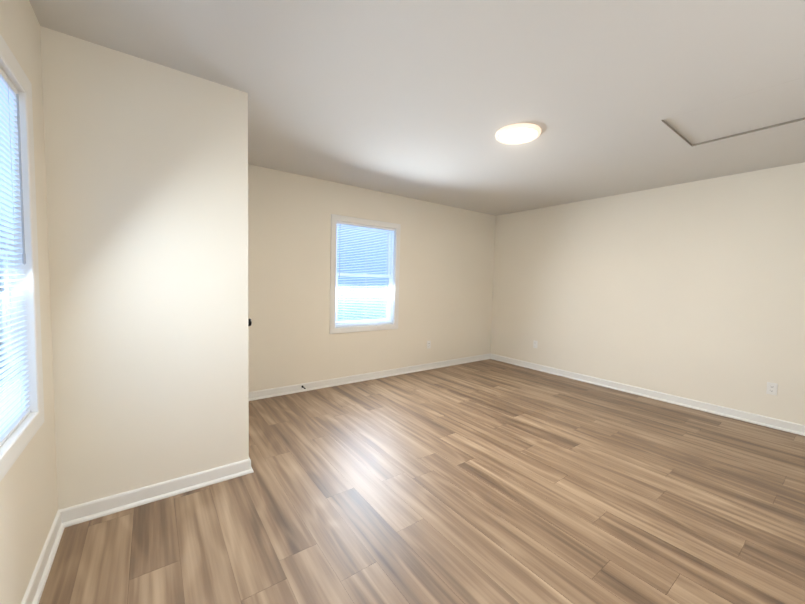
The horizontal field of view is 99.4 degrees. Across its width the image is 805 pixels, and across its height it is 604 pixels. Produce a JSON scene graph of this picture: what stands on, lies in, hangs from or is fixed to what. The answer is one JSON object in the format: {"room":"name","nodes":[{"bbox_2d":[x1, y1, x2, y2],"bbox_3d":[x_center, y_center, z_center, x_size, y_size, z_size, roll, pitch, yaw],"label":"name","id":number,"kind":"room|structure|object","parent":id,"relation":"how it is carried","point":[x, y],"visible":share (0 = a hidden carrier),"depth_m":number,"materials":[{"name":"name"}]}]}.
{"room":"empty bedroom","nodes":[
{"label":"empty bedroom","id":0,"kind":"room"},
{"bbox_2d":[0,0,57,603],"bbox_3d":[-1.098,-0.001,0.702,0.140,2.440,5.427,-1,4,-36],"label":"wall","id":1,"kind":"structure","parent":0,"point":[28,499],"depth_m":1.43,"materials":[{"name":"beige paint"}]},
{"bbox_2d":[0,34,43,481],"bbox_3d":[-1.296,-0.155,0.994,0.142,1.421,1.006,-1,4,-36],"label":"window","id":2,"kind":"structure","parent":1,"relation":"in","point":[21,401],"depth_m":1.33,"materials":[{"name":"white"}]},
{"bbox_2d":[21,509,68,603],"bbox_3d":[-0.648,1.215,0.260,0.026,0.089,3.692,-1,4,-36],"label":"baseboard","id":3,"kind":"structure","parent":1,"relation":"attached to","point":[35,588],"depth_m":1.48,"materials":[{"name":"white wood"}]},
{"bbox_2d":[40,26,248,509],"bbox_3d":[-1.388,-0.083,1.974,0.903,2.440,0.100,-1,4,-36],"label":"wall","id":4,"kind":"structure","parent":0,"point":[146,163],"depth_m":1.87,"materials":[{"name":"beige paint"}]},
{"bbox_2d":[63,458,253,525],"bbox_3d":[-1.365,1.093,2.021,0.899,0.089,0.054,-1,4,-36],"label":"baseboard","id":5,"kind":"structure","parent":4,"relation":"attached to","point":[84,512],"depth_m":1.96,"materials":[{"name":"white wood"}]},
{"bbox_2d":[248,164,495,391],"bbox_3d":[-0.549,-0.205,4.381,5.391,2.440,0.140,-1,4,-36],"label":"wall","id":6,"kind":"structure","parent":0,"point":[446,275],"depth_m":4.17,"materials":[{"name":"beige paint"}]},
{"bbox_2d":[330,214,400,333],"bbox_3d":[-0.486,-0.337,4.398,1.006,1.421,0.142,-1,4,-36],"label":"window","id":7,"kind":"structure","parent":6,"relation":"in","point":[393,230],"depth_m":4.36,"materials":[{"name":"white"}]},
{"bbox_2d":[249,354,488,400],"bbox_3d":[-0.182,0.967,4.640,4.167,0.089,0.026,-1,4,-36],"label":"baseboard","id":8,"kind":"structure","parent":6,"relation":"attached to","point":[273,392],"depth_m":4.33,"materials":[{"name":"white wood"}]},
{"bbox_2d":[29,0,804,215],"bbox_3d":[1.048,-1.318,2.182,5.391,0.120,5.427,-1,4,-36],"label":"ceiling","id":9,"kind":"structure","parent":0,"point":[425,100],"depth_m":1.92,"materials":[{"name":"white paint"}]},
{"bbox_2d":[495,123,540,144],"bbox_3d":[0.878,-1.273,2.599,0.330,0.027,0.330,-1,4,-36],"label":"ceiling light","id":10,"kind":"object","parent":9,"relation":"in","point":[517,133],"visible":1,"depth_m":2.56,"materials":[{"name":"beige plastic"}]},
{"bbox_2d":[661,83,804,146],"bbox_3d":[2.471,-1.221,2.009,0.710,0.016,1.370,-1,4,-36],"label":"ceiling hatch","id":11,"kind":"object","parent":9,"relation":"in","point":[734,135],"visible":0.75,"depth_m":2.50,"materials":[{"name":"beige"}]},
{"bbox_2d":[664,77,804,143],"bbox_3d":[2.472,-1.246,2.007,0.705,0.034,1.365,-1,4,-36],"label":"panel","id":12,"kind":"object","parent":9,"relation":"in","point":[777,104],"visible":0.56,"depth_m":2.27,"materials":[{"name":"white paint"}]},
{"bbox_2d":[39,359,804,603],"bbox_3d":[0.985,1.227,2.333,5.391,0.100,5.427,-1,4,-36],"label":"floor","id":13,"kind":"structure","parent":0,"point":[489,481],"depth_m":1.94,"materials":[{"name":"brown wood"}]},
{"bbox_2d":[490,162,804,424],"bbox_3d":[3.131,-0.081,3.814,0.140,2.440,5.147,-1,4,-36],"label":"wall","id":14,"kind":"structure","parent":0,"point":[694,290],"depth_m":3.83,"materials":[{"name":"beige paint"}]},
{"bbox_2d":[533,340,537,347],"bbox_3d":[2.028,0.646,5.206,0.008,0.114,0.070,-1,4,-36],"label":"electrical outlet","id":15,"kind":"object","parent":14,"relation":"attached to","point":[535,344],"visible":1,"depth_m":5.20,"materials":[{"name":"white plastic"}]},
{"bbox_2d":[489,353,804,435],"bbox_3d":[3.036,1.093,3.834,0.026,0.089,5.147,-1,4,-36],"label":"baseboard","id":16,"kind":"structure","parent":14,"relation":"attached to","point":[770,422],"depth_m":3.84,"materials":[{"name":"white wood"}]},
{"bbox_2d":[766,382,777,395],"bbox_3d":[3.490,0.819,3.223,0.008,0.114,0.070,-1,4,-36],"label":"electrical outlet","id":17,"kind":"object","parent":14,"relation":"attached to","point":[772,388],"visible":1,"depth_m":3.22,"materials":[{"name":"white plastic"}]}
]}

